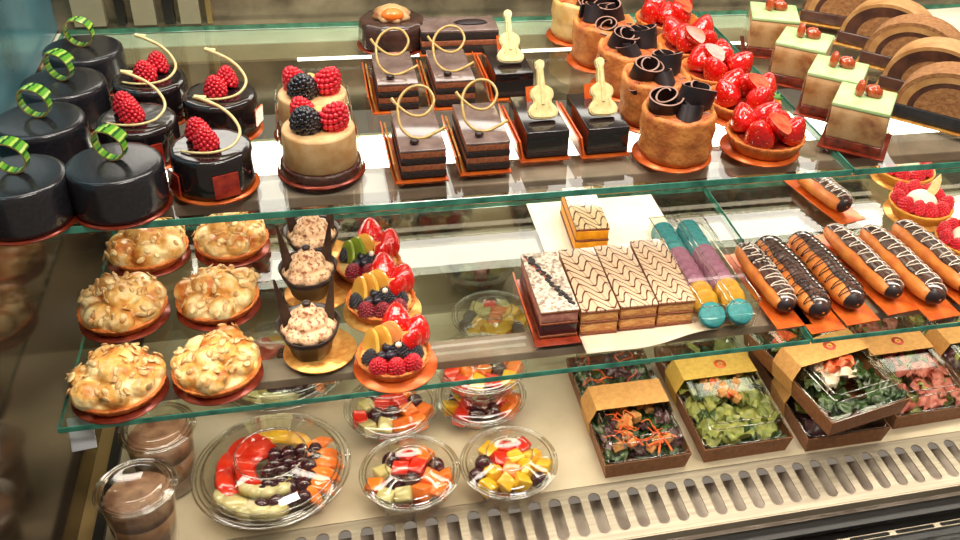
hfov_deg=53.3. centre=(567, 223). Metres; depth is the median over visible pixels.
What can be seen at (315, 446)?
grape
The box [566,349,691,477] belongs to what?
box
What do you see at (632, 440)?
crouton
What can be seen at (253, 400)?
banana slice
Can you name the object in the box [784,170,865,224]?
eclair
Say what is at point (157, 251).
tart
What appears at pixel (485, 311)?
chunk
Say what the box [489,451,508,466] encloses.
chunk
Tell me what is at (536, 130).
slice
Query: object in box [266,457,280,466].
grape
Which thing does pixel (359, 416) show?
chunk
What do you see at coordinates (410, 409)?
chunk
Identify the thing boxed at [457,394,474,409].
chunk
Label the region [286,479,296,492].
grape
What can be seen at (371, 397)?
grape
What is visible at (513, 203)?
glass shelf
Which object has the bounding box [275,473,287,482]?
grape
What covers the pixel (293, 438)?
slice
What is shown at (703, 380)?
crouton
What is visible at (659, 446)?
carrot stick
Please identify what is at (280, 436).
slice
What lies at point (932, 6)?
glass shelf
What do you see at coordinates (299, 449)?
grape
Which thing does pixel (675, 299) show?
slice
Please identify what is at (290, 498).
grape
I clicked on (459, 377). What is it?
chunk
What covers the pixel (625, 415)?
crouton
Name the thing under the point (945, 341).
box
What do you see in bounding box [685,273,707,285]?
macaron
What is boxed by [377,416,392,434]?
chunk
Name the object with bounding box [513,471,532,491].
pineapple chunk
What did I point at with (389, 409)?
grape
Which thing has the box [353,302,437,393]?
tart
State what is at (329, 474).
slice
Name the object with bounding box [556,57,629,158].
slice
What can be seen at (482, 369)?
chunk
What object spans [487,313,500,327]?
chunk
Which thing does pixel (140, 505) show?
dessert cup
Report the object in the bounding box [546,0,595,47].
tart
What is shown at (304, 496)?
grape
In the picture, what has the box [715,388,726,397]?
crouton
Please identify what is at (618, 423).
crouton
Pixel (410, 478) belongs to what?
grape
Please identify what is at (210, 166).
cake
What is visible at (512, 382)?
pineapple chunk
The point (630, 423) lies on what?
crouton
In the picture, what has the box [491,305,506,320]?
chunk
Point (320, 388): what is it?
slice
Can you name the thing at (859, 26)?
cake slice
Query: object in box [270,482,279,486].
grape
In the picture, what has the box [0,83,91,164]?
round cake
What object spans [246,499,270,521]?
banana slice
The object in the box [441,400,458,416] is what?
pineapple chunk
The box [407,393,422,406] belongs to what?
grape
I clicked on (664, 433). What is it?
carrot stick
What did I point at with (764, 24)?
cake
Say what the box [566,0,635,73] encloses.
tart
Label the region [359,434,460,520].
cup
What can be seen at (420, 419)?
chunk
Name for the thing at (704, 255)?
macaron
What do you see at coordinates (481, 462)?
grape
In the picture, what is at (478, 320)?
pineapple chunk
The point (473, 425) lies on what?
chunk
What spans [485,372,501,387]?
chunk
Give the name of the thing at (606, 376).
carrot shred
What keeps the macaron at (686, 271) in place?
in the box at (690, 213)
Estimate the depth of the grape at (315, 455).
0.98 m
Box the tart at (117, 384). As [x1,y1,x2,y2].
[64,342,168,424]
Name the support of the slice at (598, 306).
on the sheet
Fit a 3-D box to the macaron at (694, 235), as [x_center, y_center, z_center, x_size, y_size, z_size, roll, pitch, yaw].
[0.144,0.023,1.066,0.028,0.025,0.020,-4,33,-12]
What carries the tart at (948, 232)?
on the glass shelf at (930, 327)
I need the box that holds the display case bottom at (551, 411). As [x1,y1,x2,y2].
[105,283,959,539]
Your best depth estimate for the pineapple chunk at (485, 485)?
0.96 m
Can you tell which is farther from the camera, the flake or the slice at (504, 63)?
the flake
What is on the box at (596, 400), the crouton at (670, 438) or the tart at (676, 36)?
the crouton at (670, 438)
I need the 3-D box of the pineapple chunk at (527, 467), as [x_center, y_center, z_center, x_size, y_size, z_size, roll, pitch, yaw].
[-0.043,0.255,0.990,0.018,0.022,0.020,12,33,12]
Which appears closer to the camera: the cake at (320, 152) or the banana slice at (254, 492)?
the cake at (320, 152)
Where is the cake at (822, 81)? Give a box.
[793,51,869,121]
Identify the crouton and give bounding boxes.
[612,442,624,452]
[614,407,627,413]
[615,421,623,430]
[621,413,631,421]
[623,420,632,429]
[623,430,632,440]
[627,438,637,449]
[628,409,641,423]
[635,405,643,409]
[643,404,654,413]
[646,443,656,453]
[651,434,663,446]
[661,431,673,443]
[699,378,707,383]
[702,383,713,392]
[712,376,719,383]
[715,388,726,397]
[716,381,728,388]
[725,387,738,398]
[730,377,740,389]
[732,373,742,377]
[732,394,742,403]
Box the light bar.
[166,110,938,179]
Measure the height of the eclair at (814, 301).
0.032 m
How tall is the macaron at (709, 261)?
0.025 m
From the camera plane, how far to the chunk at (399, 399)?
1.05 m
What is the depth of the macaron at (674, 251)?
1.03 m
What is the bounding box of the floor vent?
[230,431,959,539]
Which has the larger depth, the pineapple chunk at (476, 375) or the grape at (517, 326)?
the grape at (517, 326)
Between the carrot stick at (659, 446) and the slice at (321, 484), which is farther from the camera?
the carrot stick at (659, 446)
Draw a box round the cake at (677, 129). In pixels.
[631,80,717,173]
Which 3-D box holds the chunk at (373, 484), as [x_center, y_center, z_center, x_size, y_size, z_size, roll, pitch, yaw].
[-0.194,0.267,0.959,0.019,0.018,0.018,10,33,9]
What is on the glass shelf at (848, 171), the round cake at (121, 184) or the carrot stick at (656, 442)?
the round cake at (121, 184)
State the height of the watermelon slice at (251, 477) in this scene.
0.021 m
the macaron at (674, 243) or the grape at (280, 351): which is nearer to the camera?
the macaron at (674, 243)
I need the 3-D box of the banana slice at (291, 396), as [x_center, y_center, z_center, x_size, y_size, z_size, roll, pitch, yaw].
[-0.317,0.197,1.061,0.035,0.023,0.025,-6,34,-15]
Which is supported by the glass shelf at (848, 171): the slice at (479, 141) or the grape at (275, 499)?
the slice at (479, 141)
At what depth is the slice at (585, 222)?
1.06 m
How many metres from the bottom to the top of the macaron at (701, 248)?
0.025 m
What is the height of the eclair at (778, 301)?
0.032 m
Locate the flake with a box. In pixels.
[709,378,716,384]
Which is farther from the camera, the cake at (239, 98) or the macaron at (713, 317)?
the macaron at (713, 317)
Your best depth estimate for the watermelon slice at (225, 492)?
0.94 m
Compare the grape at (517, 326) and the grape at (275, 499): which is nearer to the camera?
the grape at (275, 499)
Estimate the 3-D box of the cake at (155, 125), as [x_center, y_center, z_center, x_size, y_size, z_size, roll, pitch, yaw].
[-0.342,-0.082,0.752,0.065,0.066,0.065,18,35,21]
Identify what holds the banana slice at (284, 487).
in the fruit bowl at (271, 414)
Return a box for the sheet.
[577,309,716,353]
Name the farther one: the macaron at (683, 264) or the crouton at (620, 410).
the crouton at (620, 410)
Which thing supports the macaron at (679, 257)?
in the box at (690, 213)
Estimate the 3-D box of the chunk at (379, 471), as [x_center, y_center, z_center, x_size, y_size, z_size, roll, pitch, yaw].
[-0.189,0.257,0.972,0.016,0.017,0.019,-22,41,-34]
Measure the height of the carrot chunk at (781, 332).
0.016 m
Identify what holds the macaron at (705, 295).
in the box at (690, 213)
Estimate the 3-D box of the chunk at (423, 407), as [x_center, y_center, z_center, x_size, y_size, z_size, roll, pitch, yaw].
[-0.159,0.209,1.054,0.018,0.018,0.017,27,39,31]
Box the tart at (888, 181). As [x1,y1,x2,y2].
[870,162,935,190]
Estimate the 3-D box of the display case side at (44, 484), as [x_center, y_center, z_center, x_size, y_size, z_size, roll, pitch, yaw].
[-0.480,-0.049,0.784,0.020,0.860,0.550,-5,34,-13]
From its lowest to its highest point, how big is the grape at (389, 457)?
0.020 m
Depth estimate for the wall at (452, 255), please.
1.22 m
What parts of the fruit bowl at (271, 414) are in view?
lid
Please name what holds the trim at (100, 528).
attached to the display case side at (44, 484)
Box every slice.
[212,489,223,508]
[214,467,237,491]
[215,452,236,472]
[221,488,240,495]
[221,493,247,515]
[228,437,257,459]
[234,455,256,472]
[234,467,260,484]
[234,506,254,521]
[237,481,253,496]
[238,449,259,466]
[240,390,257,402]
[245,441,276,462]
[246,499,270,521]
[247,433,272,442]
[247,484,268,499]
[249,392,261,404]
[254,339,265,346]
[258,389,278,403]
[259,342,284,358]
[260,337,272,342]
[260,350,270,359]
[260,482,281,499]
[265,430,279,443]
[266,430,290,444]
[266,502,291,521]
[269,335,276,341]
[273,392,299,401]
[275,476,290,496]
[276,335,285,345]
[286,431,310,445]
[295,485,323,508]
[301,467,341,481]
[302,456,343,470]
[302,474,334,495]
[307,436,333,454]
[307,447,340,457]
[315,383,326,393]
[362,27,419,114]
[380,84,448,184]
[416,24,474,110]
[441,78,511,176]
[472,9,533,101]
[498,59,569,162]
[513,251,580,347]
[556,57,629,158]
[558,247,618,335]
[560,186,609,248]
[594,243,657,330]
[630,238,695,326]
[798,0,866,28]
[833,0,931,49]
[856,14,959,70]
[876,37,959,92]
[891,61,959,136]
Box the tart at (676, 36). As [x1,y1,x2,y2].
[657,14,717,59]
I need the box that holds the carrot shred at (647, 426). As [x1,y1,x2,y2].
[646,426,653,449]
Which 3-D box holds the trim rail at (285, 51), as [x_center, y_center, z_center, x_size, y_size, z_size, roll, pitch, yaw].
[0.111,-0.211,1.084,1.290,0.002,0.040,-5,34,-13]
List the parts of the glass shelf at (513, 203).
shelf bracket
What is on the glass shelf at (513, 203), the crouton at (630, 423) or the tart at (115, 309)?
the tart at (115, 309)
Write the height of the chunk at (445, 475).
0.022 m
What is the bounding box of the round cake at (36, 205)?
[0,136,76,245]
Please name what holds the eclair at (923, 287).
on the glass shelf at (930, 327)
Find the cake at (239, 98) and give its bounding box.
[182,47,263,140]
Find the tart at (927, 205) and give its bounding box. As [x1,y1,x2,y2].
[883,174,954,232]
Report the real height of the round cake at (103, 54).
0.064 m
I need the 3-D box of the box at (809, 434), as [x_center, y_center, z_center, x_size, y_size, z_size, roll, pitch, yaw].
[0.297,0.193,1.140,0.106,0.043,0.172,-5,34,-13]
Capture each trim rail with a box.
[40,26,838,69]
[53,9,928,48]
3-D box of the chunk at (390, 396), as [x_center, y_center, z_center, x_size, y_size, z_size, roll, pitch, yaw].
[-0.201,0.194,1.068,0.020,0.019,0.016,4,33,-1]
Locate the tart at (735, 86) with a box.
[711,68,781,126]
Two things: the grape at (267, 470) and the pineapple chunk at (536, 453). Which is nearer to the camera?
the grape at (267, 470)
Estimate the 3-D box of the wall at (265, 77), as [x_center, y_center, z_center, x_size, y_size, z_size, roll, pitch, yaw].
[0.098,-0.326,1.100,1.290,0.385,0.015,-5,34,-13]
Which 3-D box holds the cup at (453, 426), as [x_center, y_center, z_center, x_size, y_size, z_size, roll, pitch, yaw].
[-0.099,0.202,1.078,0.103,0.046,0.103,23,37,26]
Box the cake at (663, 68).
[618,49,691,133]
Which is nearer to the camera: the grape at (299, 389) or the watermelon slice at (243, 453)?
the watermelon slice at (243, 453)
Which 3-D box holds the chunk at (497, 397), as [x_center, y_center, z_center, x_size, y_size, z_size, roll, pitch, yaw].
[-0.079,0.201,1.072,0.019,0.020,0.018,-8,35,-19]
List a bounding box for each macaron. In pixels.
[651,222,674,238]
[655,228,678,238]
[661,234,681,242]
[666,240,685,249]
[670,247,690,256]
[673,253,694,263]
[676,220,698,237]
[677,260,698,270]
[680,225,702,243]
[681,266,703,277]
[684,232,707,249]
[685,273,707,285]
[688,238,711,255]
[689,280,712,293]
[692,244,715,262]
[693,288,717,312]
[696,250,719,269]
[698,302,725,328]
[701,257,724,276]
[705,264,729,283]
[709,270,734,290]
[714,277,739,300]
[719,284,744,309]
[726,299,752,324]
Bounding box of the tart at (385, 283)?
[343,252,421,333]
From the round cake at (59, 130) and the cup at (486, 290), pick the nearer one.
the round cake at (59, 130)
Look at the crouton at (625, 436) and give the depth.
1.04 m
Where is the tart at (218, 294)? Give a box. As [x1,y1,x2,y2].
[174,263,260,331]
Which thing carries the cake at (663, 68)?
on the glass shelf at (848, 171)
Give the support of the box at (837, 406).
on the box at (809, 434)
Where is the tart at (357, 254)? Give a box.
[333,217,402,290]
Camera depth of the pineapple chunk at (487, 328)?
1.17 m
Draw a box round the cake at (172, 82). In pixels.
[112,33,188,124]
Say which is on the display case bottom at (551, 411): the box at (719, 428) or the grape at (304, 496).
the box at (719, 428)
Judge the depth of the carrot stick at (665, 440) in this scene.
1.03 m
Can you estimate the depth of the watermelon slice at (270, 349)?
1.11 m
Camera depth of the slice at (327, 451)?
0.99 m
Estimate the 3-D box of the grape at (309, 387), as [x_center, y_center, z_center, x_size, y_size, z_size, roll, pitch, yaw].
[-0.292,0.186,1.075,0.015,0.017,0.015,7,33,5]
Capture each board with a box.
[526,194,666,256]
[928,7,959,31]
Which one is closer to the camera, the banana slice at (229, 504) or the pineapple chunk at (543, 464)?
the banana slice at (229, 504)
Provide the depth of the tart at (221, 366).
0.84 m
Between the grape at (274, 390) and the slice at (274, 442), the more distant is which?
the grape at (274, 390)
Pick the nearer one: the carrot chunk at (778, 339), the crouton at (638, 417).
the crouton at (638, 417)
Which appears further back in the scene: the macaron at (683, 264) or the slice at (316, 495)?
the macaron at (683, 264)
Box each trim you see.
[77,342,132,539]
[92,340,142,539]
[297,38,834,60]
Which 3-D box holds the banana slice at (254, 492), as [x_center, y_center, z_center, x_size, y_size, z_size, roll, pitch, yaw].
[-0.308,0.266,0.943,0.031,0.019,0.022,9,33,8]
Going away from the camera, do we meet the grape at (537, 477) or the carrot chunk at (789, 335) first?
the grape at (537, 477)
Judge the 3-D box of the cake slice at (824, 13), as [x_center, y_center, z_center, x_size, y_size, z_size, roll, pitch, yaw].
[0.332,-0.260,1.114,0.114,0.056,0.040,13,34,13]
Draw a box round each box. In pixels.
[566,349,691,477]
[646,213,760,316]
[654,336,793,462]
[744,327,910,435]
[748,351,890,451]
[842,317,959,428]
[902,310,959,385]
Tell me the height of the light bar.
0.038 m
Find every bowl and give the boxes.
[190,412,350,529]
[232,321,334,411]
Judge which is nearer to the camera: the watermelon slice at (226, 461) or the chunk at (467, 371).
the watermelon slice at (226, 461)
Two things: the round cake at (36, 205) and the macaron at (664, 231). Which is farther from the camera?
the macaron at (664, 231)
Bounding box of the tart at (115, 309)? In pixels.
[76,271,170,343]
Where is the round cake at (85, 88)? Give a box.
[19,48,112,133]
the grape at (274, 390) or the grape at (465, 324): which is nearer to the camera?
the grape at (274, 390)
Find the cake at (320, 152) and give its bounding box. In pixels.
[277,96,365,189]
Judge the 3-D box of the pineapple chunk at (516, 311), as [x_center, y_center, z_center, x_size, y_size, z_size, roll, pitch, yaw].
[-0.070,0.114,1.209,0.016,0.019,0.020,22,37,26]
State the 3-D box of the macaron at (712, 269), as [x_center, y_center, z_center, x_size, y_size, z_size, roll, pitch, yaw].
[0.160,0.057,1.015,0.028,0.025,0.020,-6,34,-15]
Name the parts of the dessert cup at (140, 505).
lid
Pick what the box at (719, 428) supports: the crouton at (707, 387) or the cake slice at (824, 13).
the crouton at (707, 387)
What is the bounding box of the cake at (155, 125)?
[96,70,180,169]
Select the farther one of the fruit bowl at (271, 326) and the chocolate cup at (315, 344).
the fruit bowl at (271, 326)
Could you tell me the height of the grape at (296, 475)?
0.017 m
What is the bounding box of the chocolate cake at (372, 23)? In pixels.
[357,3,422,55]
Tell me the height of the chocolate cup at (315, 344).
0.090 m
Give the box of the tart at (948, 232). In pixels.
[933,218,959,256]
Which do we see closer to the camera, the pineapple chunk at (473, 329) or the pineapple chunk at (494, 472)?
the pineapple chunk at (494, 472)
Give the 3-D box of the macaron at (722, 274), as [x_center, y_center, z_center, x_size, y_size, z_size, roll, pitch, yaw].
[0.164,0.064,1.005,0.028,0.025,0.020,-4,34,-13]
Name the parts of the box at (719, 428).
clear lid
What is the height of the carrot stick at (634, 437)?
0.006 m
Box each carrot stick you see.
[628,433,643,445]
[646,436,667,446]
[652,425,662,443]
[654,432,677,437]
[657,433,660,453]
[661,436,672,450]
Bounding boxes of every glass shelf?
[42,11,851,234]
[57,187,810,451]
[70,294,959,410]
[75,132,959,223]
[699,4,959,174]
[706,168,959,343]
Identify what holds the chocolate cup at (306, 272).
on the glass shelf at (513, 203)
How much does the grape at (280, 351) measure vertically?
0.016 m
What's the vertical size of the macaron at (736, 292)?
0.025 m
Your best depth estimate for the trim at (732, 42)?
0.99 m
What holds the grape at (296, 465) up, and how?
in the fruit bowl at (271, 414)
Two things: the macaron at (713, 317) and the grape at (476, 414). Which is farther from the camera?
the grape at (476, 414)
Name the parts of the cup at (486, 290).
lid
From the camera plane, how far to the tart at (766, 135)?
0.82 m
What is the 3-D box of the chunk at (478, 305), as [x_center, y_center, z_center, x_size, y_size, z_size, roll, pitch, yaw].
[-0.117,0.110,1.209,0.018,0.023,0.022,7,33,4]
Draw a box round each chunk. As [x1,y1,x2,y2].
[352,410,366,428]
[357,397,374,416]
[358,419,377,437]
[364,477,384,496]
[372,464,391,479]
[374,397,389,410]
[375,486,394,507]
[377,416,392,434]
[377,428,394,440]
[381,393,396,400]
[390,393,406,407]
[391,416,410,431]
[391,461,409,478]
[394,428,410,438]
[394,485,412,504]
[395,503,411,509]
[397,391,416,397]
[397,447,417,462]
[399,402,417,416]
[408,457,426,478]
[409,412,428,432]
[412,482,431,501]
[413,498,431,506]
[416,402,434,418]
[416,445,435,463]
[420,467,439,483]
[429,480,450,500]
[436,467,453,484]
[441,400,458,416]
[442,368,459,382]
[451,374,468,396]
[452,406,468,427]
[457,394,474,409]
[459,366,474,379]
[466,326,480,337]
[466,418,482,428]
[467,388,484,396]
[469,301,483,313]
[469,372,486,392]
[471,314,486,325]
[473,394,489,409]
[475,364,491,375]
[475,477,498,498]
[477,306,490,320]
[478,440,498,455]
[481,323,496,336]
[483,300,495,310]
[483,463,501,481]
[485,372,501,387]
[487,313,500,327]
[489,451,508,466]
[490,392,507,406]
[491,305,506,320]
[494,489,511,498]
[495,320,511,334]
[496,299,509,307]
[496,471,514,494]
[497,439,514,451]
[498,385,511,395]
[500,401,519,420]
[501,313,513,324]
[501,370,516,388]
[501,460,520,477]
[505,303,521,317]
[505,392,521,406]
[506,360,525,379]
[507,448,524,462]
[512,436,531,452]
[512,487,524,497]
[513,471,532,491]
[514,313,527,327]
[518,458,535,477]
[523,448,542,462]
[535,458,552,476]
[771,330,785,337]
[772,334,783,343]
[784,330,796,341]
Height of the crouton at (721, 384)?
0.013 m
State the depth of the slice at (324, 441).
1.00 m
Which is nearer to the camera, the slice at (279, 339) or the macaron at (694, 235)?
the macaron at (694, 235)
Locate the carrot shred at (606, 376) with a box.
[582,376,607,386]
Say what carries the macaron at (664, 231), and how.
in the box at (690, 213)
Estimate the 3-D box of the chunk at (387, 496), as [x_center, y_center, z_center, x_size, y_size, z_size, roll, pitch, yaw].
[-0.181,0.274,0.948,0.018,0.015,0.017,9,33,8]
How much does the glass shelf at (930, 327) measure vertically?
0.006 m
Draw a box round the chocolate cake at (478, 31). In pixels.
[419,15,498,56]
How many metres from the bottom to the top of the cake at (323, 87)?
0.062 m
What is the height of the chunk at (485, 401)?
0.021 m
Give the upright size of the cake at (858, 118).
0.059 m
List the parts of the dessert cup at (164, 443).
lid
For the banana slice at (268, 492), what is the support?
in the fruit bowl at (271, 414)
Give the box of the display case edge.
[693,495,959,539]
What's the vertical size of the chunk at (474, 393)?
0.020 m
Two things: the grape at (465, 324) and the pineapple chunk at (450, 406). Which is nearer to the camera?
the pineapple chunk at (450, 406)
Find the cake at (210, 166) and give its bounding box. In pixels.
[166,95,259,205]
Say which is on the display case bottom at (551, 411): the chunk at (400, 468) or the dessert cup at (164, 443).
the dessert cup at (164, 443)
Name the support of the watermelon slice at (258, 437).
in the fruit bowl at (271, 414)
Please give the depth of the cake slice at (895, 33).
1.00 m
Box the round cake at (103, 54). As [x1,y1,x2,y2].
[42,16,127,96]
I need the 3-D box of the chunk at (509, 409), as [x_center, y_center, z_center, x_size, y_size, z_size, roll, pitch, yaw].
[-0.066,0.210,1.062,0.019,0.020,0.019,22,37,26]
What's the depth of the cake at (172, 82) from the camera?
0.81 m
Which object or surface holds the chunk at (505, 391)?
in the cup at (453, 426)
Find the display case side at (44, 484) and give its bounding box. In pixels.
[0,0,120,539]
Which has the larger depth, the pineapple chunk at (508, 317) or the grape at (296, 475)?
the pineapple chunk at (508, 317)
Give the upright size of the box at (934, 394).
0.044 m
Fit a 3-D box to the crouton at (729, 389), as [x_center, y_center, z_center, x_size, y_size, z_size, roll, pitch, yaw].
[0.189,0.197,1.097,0.015,0.016,0.015,9,33,7]
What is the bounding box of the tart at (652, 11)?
[635,0,697,35]
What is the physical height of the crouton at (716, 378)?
0.012 m
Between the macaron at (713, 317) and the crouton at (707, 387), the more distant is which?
the crouton at (707, 387)
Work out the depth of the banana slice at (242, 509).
0.92 m
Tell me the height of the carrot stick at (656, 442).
0.004 m
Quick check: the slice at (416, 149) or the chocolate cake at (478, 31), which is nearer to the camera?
the slice at (416, 149)
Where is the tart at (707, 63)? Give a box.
[681,38,753,85]
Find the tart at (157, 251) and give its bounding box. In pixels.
[102,217,190,276]
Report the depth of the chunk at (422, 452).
0.99 m
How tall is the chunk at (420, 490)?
0.020 m
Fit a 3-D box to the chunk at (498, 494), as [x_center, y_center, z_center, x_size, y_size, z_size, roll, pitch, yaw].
[-0.068,0.277,0.988,0.020,0.021,0.018,15,34,16]
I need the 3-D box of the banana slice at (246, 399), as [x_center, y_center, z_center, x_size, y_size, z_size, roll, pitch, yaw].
[-0.357,0.190,1.062,0.034,0.023,0.025,19,36,22]
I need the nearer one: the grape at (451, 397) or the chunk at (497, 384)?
the chunk at (497, 384)
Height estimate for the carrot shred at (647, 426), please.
0.006 m
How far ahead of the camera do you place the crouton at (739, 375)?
1.13 m
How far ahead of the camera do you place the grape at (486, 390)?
1.04 m
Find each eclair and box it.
[722,239,811,329]
[756,235,845,334]
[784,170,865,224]
[787,231,879,325]
[814,223,918,315]
[859,224,959,320]
[889,219,959,305]
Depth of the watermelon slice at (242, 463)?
0.96 m
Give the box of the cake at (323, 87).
[274,65,356,144]
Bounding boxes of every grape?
[255,498,268,505]
[260,465,274,478]
[261,477,274,485]
[266,388,278,392]
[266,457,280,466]
[267,447,281,459]
[268,494,282,505]
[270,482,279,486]
[275,462,288,475]
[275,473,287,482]
[277,347,283,357]
[278,386,290,392]
[281,445,294,457]
[281,455,294,464]
[283,492,296,507]
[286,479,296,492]
[289,460,302,473]
[289,471,302,482]
[291,385,303,395]
[295,443,308,455]
[295,453,308,463]
[297,477,311,490]
[297,489,311,504]
[303,384,315,394]
[303,458,316,470]
[303,470,316,479]
[309,442,321,452]
[309,452,321,458]
[366,390,380,400]
[368,407,383,423]
[382,452,398,468]
[384,405,399,419]
[385,474,402,489]
[402,472,419,485]
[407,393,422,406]
[427,457,444,471]
[449,391,461,400]
[458,319,472,333]
[463,310,476,321]
[468,467,484,485]
[469,405,484,422]
[475,454,491,469]
[483,417,497,426]
[484,385,498,394]
[484,403,500,420]
[491,362,506,375]
[511,321,524,333]
[531,471,547,488]
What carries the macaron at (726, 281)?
in the box at (690, 213)
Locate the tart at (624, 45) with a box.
[589,24,662,102]
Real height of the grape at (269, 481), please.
0.017 m
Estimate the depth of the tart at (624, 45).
0.91 m
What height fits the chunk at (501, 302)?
0.017 m
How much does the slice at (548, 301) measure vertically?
0.037 m
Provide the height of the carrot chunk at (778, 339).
0.014 m
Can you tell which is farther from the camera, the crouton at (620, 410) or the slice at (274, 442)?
the crouton at (620, 410)
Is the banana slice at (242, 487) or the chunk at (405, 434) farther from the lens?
the chunk at (405, 434)
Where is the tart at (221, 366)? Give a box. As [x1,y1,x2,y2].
[170,322,263,405]
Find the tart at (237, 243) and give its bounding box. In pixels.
[191,211,270,267]
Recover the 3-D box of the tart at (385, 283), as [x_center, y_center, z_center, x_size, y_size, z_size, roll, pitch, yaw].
[-0.185,0.067,0.943,0.078,0.049,0.078,23,37,27]
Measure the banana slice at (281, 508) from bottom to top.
0.023 m
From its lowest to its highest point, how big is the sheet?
0.003 m
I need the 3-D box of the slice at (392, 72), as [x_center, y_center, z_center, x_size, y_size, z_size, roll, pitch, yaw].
[-0.164,-0.147,0.877,0.049,0.063,0.080,-5,34,-14]
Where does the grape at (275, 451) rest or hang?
in the fruit bowl at (271, 414)
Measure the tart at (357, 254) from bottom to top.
0.049 m
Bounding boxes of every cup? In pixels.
[92,458,178,539]
[117,401,196,498]
[272,275,356,373]
[275,219,351,308]
[283,205,343,257]
[343,385,437,449]
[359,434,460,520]
[435,383,526,437]
[436,332,527,406]
[451,290,526,338]
[459,425,557,509]
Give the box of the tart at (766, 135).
[719,92,806,167]
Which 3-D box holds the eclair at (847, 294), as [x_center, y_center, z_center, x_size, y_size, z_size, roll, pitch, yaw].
[0.284,0.051,1.037,0.042,0.032,0.151,-7,34,-17]
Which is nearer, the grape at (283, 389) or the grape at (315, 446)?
the grape at (315, 446)
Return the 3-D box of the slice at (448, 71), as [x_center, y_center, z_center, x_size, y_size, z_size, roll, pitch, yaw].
[-0.114,-0.152,0.890,0.049,0.063,0.080,-5,34,-14]
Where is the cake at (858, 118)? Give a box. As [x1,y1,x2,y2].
[817,79,897,161]
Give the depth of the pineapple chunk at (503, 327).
1.17 m
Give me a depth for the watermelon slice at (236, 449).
0.98 m
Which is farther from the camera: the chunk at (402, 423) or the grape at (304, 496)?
the chunk at (402, 423)
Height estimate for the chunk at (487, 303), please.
0.019 m
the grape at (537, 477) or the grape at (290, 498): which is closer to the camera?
the grape at (290, 498)
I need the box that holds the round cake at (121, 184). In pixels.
[65,124,172,230]
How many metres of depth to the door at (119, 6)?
0.98 m
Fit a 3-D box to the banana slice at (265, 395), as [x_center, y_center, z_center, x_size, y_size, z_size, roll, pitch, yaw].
[-0.330,0.195,1.057,0.034,0.023,0.025,2,33,-3]
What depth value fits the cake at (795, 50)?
0.96 m
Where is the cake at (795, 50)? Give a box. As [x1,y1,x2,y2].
[768,22,835,90]
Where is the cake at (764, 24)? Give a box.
[740,0,799,59]
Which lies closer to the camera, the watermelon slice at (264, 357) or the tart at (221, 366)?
the tart at (221, 366)
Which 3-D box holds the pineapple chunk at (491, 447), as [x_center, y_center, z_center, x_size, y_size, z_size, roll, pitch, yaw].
[-0.084,0.243,1.006,0.016,0.017,0.019,28,40,32]
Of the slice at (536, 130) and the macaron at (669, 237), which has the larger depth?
the macaron at (669, 237)
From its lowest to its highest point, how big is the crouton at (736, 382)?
0.011 m
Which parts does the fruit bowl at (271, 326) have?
lid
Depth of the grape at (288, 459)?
0.97 m
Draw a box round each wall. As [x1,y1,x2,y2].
[51,0,959,114]
[94,132,959,342]
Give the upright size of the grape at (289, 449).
0.016 m
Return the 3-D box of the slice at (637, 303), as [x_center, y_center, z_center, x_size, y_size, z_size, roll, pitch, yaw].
[0.058,0.065,0.988,0.039,0.031,0.108,-4,33,-13]
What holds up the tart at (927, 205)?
on the glass shelf at (930, 327)
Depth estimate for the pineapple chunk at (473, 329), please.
1.17 m
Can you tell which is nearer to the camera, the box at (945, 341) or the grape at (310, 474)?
the grape at (310, 474)
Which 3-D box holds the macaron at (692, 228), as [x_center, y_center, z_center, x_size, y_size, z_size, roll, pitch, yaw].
[0.141,0.017,1.076,0.028,0.025,0.020,-6,34,-16]
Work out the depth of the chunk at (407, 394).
1.07 m
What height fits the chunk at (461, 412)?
0.015 m
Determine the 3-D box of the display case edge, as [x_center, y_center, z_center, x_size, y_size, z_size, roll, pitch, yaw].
[0.403,0.336,1.018,0.800,0.020,0.082,-5,34,-13]
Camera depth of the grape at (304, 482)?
0.95 m

